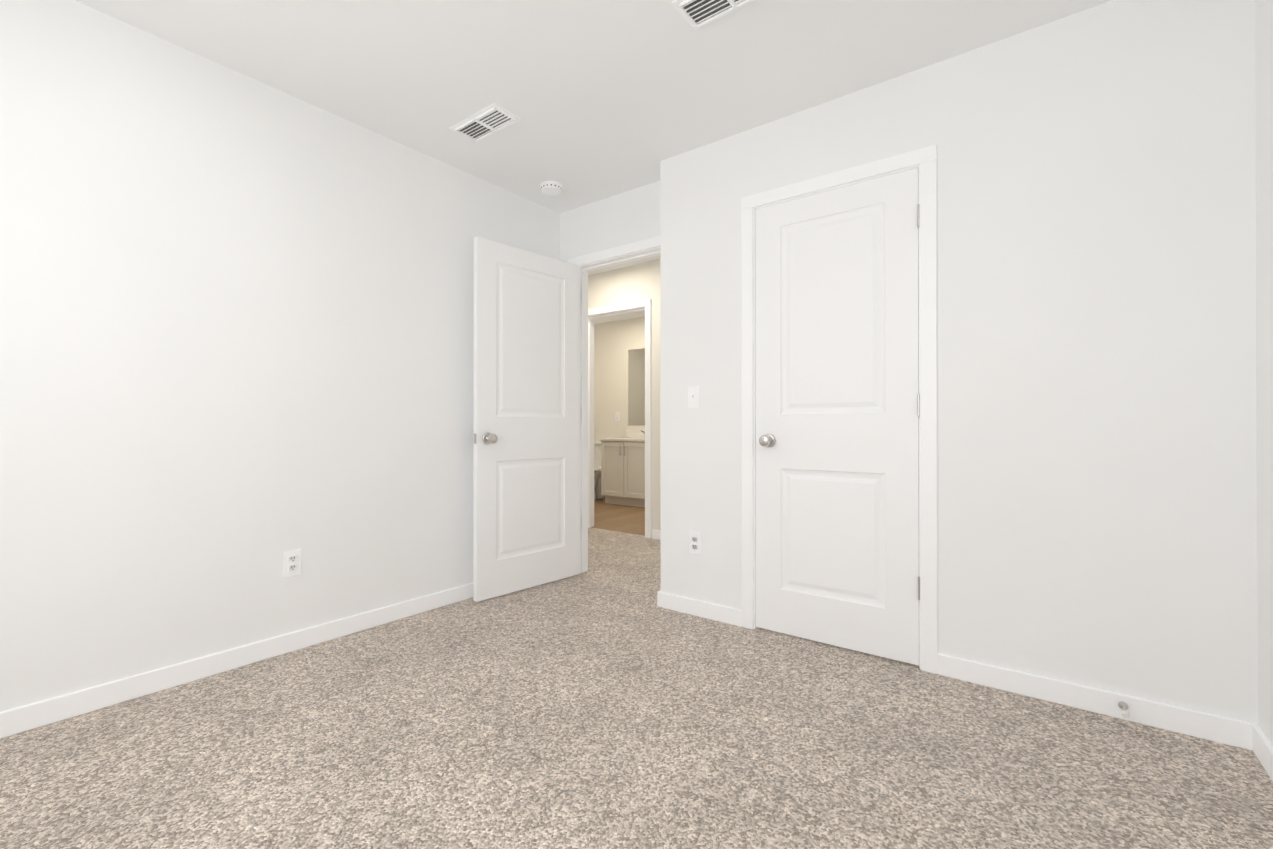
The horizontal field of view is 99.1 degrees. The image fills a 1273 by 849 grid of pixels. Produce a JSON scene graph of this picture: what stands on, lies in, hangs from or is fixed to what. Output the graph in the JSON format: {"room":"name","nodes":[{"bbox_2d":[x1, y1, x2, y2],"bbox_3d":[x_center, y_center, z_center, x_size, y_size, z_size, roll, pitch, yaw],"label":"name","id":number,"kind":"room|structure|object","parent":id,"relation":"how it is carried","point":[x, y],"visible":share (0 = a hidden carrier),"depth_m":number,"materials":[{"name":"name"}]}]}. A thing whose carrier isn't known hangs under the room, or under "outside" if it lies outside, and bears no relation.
{"room":"empty bedroom","nodes":[
{"label":"empty bedroom","id":0,"kind":"room"},
{"bbox_2d":[0,0,559,711],"bbox_3d":[-1.626,-0.227,2.338,0.120,2.440,3.750,0,0,37],"label":"wall","id":1,"kind":"structure","parent":0,"point":[236,334],"depth_m":2.14,"materials":[{"name":"paint"}]},
{"bbox_2d":[0,583,472,738],"bbox_3d":[-1.566,0.952,2.289,0.030,0.082,3.510,0,0,37],"label":"baseboard","id":2,"kind":"structure","parent":1,"relation":"attached to","point":[27,717],"depth_m":2.12,"materials":[{"name":"white paint"}]},
{"bbox_2d":[283,549,300,577],"bbox_3d":[-1.510,0.609,2.382,0.008,0.114,0.070,0,0,37],"label":"outlet","id":3,"kind":"object","parent":1,"relation":"attached to","point":[291,562],"visible":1,"depth_m":2.38,"materials":[{"name":"white plastic"}]},
{"bbox_2d":[75,0,1111,323],"bbox_3d":[-0.404,-1.503,3.401,6.000,0.120,6.910,0,0,37],"label":"ceiling","id":4,"kind":"structure","parent":0,"point":[605,98],"depth_m":2.16,"materials":[{"name":"paint"}]},
{"bbox_2d":[449,103,521,141],"bbox_3d":[-0.727,-1.440,2.605,0.345,0.013,0.162,0,0,37],"label":"ceiling vent","id":5,"kind":"object","parent":4,"relation":"in","point":[491,119],"visible":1,"depth_m":2.59,"materials":[{"name":"white plastic"}]},
{"bbox_2d":[540,181,562,195],"bbox_3d":[-0.514,-1.422,3.281,0.136,0.042,0.136,0,0,37],"label":"smoke detector","id":6,"kind":"object","parent":4,"relation":"attached to","point":[552,188],"visible":1,"depth_m":3.24,"materials":[{"name":"white plastic"}]},
{"bbox_2d":[671,0,754,30],"bbox_3d":[0.305,-1.442,1.823,0.345,0.013,0.162,0,0,37],"label":"ceiling vent","id":7,"kind":"object","parent":4,"relation":"in","point":[696,14],"visible":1,"depth_m":1.89,"materials":[{"name":"white plastic"}]},
{"bbox_2d":[560,181,659,262],"bbox_3d":[-0.102,-0.223,3.463,0.963,2.440,0.120,0,0,37],"label":"wall","id":8,"kind":"structure","parent":0,"point":[628,217],"depth_m":3.43,"materials":[{"name":"paint"}]},
{"bbox_2d":[568,236,659,572],"bbox_3d":[-0.073,-0.058,3.432,0.880,2.110,0.134,0,0,37],"label":"door frame","id":9,"kind":"structure","parent":8,"relation":"attached to","point":[629,252],"depth_m":3.65,"materials":[{"name":"white paint"}]},
{"bbox_2d":[473,236,579,601],"bbox_3d":[-0.641,-0.030,3.308,0.168,2.030,0.770,0,0,42],"label":"entry door","id":10,"kind":"structure","parent":9,"relation":"attached to","point":[526,515],"depth_m":3.25,"materials":[{"name":"white paint"}]},
{"bbox_2d":[591,497,644,535],"bbox_3d":[-0.182,1.057,6.316,2.840,0.100,1.970,0,0,37],"label":"floor","id":11,"kind":"structure","parent":0,"point":[620,518],"depth_m":5.87,"materials":[{"name":"brown wood"}]},
{"bbox_2d":[594,441,603,500],"bbox_3d":[-0.613,0.623,7.275,0.400,0.775,0.708,0,0,37],"label":"toilet","id":12,"kind":"object","parent":11,"relation":"on","point":[597,470],"visible":0.21,"depth_m":7.29,"materials":[{"name":"white ceramic"}]},
{"bbox_2d":[600,430,644,506],"bbox_3d":[-0.004,0.515,6.896,0.770,0.989,0.587,0,0,37],"label":"bathroom vanity","id":13,"kind":"object","parent":11,"relation":"on","point":[622,471],"visible":0.69,"depth_m":6.71,"materials":[{"name":"white wood"}]},
{"bbox_2d":[594,317,644,496],"bbox_3d":[0.422,-0.210,7.024,2.720,2.440,0.120,0,0,37],"label":"wall","id":14,"kind":"structure","parent":0,"point":[615,342],"depth_m":7.51,"materials":[{"name":"paint"}]},
{"bbox_2d":[615,412,618,420],"bbox_3d":[-0.264,-0.109,7.459,0.070,0.114,0.008,0,0,37],"label":"outlet","id":15,"kind":"object","parent":14,"relation":"attached to","point":[616,416],"visible":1,"depth_m":7.46,"materials":[{"name":"white plastic"}]},
{"bbox_2d":[628,348,644,424],"bbox_3d":[0.172,-0.500,7.133,0.710,1.020,0.006,0,0,37],"label":"bathroom mirror","id":16,"kind":"object","parent":14,"relation":"attached to","point":[636,386],"visible":0.44,"depth_m":7.26,"materials":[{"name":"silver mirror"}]},
{"bbox_2d":[588,259,660,537],"bbox_3d":[0.488,-0.219,4.583,5.760,2.440,0.120,0,0,37],"label":"wall","id":17,"kind":"structure","parent":0,"point":[638,282],"depth_m":4.78,"materials":[{"name":"paint"}]},
{"bbox_2d":[588,299,650,537],"bbox_3d":[-0.171,-0.052,5.079,0.844,2.110,0.148,0,0,37],"label":"door frame","id":18,"kind":"structure","parent":17,"relation":"attached to","point":[622,308],"depth_m":4.96,"materials":[{"name":"white paint"}]},
{"bbox_2d":[652,529,660,539],"bbox_3d":[0.567,0.959,4.436,1.068,0.082,0.014,0,0,37],"label":"baseboard","id":19,"kind":"structure","parent":17,"relation":"attached to","point":[656,534],"depth_m":4.71,"materials":[{"name":"white paint"}]},
{"bbox_2d":[0,528,1272,848],"bbox_3d":[-0.996,1.044,2.605,6.000,0.100,4.940,0,0,37],"label":"floor carpet","id":20,"kind":"object","parent":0,"point":[604,702],"visible":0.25,"depth_m":1.63,"materials":[{"name":"beige carpet"}]},
{"bbox_2d":[660,0,1257,723],"bbox_3d":[1.045,-0.227,2.360,2.197,2.440,0.120,0,0,37],"label":"wall","id":21,"kind":"structure","parent":0,"point":[1096,378],"depth_m":1.91,"materials":[{"name":"paint"}]},
{"bbox_2d":[688,386,699,408],"bbox_3d":[0.295,-0.141,2.836,0.070,0.114,0.022,0,0,37],"label":"light switch","id":22,"kind":"object","parent":21,"relation":"attached to","point":[693,397],"visible":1,"depth_m":2.84,"materials":[{"name":"white plastic"}]},
{"bbox_2d":[689,532,700,554],"bbox_3d":[0.306,0.620,2.834,0.070,0.114,0.008,0,0,37],"label":"outlet","id":23,"kind":"object","parent":21,"relation":"attached to","point":[694,542],"visible":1,"depth_m":2.83,"materials":[{"name":"white plastic"}]},
{"bbox_2d":[657,590,740,626],"bbox_3d":[0.318,0.954,2.822,0.503,0.082,0.017,0,0,37],"label":"baseboard","id":24,"kind":"structure","parent":21,"relation":"attached to","point":[725,614],"depth_m":2.80,"materials":[{"name":"white paint"}]},
{"bbox_2d":[756,167,919,664],"bbox_3d":[0.878,-0.034,2.436,0.720,2.030,0.168,0,0,37],"label":"closet door","id":25,"kind":"structure","parent":21,"relation":"in","point":[837,416],"depth_m":2.40,"materials":[{"name":"white paint"}]},
{"bbox_2d":[741,144,937,673],"bbox_3d":[0.894,-0.061,2.465,0.851,2.110,0.134,0,0,37],"label":"door frame","id":26,"kind":"structure","parent":21,"relation":"attached to","point":[924,160],"depth_m":2.21,"materials":[{"name":"white paint"}]},
{"bbox_2d":[938,653,1243,748],"bbox_3d":[1.525,0.951,1.911,0.817,0.082,0.014,0,0,37],"label":"baseboard","id":27,"kind":"structure","parent":21,"relation":"attached to","point":[1074,695],"depth_m":1.86,"materials":[{"name":"white paint"}]},
{"bbox_2d":[1118,702,1129,717],"bbox_3d":[1.610,0.943,1.790,0.026,0.026,0.078,0,0,37],"label":"doorstop","id":28,"kind":"object","parent":27,"relation":"attached to","point":[1123,706],"visible":1,"depth_m":1.80,"materials":[{"name":"grey metal"}]},
{"bbox_2d":[1255,0,1272,744],"bbox_3d":[1.371,-0.232,0.866,0.120,2.440,5.000,0,0,37],"label":"wall","id":29,"kind":"structure","parent":0,"point":[1264,163],"depth_m":1.59,"materials":[{"name":"paint"}]},
{"bbox_2d":[1244,721,1272,780],"bbox_3d":[0.883,0.945,0.327,0.017,0.082,3.318,0,0,37],"label":"baseboard","id":30,"kind":"structure","parent":29,"relation":"attached to","point":[1255,740],"depth_m":1.59,"materials":[{"name":"white paint"}]}
]}

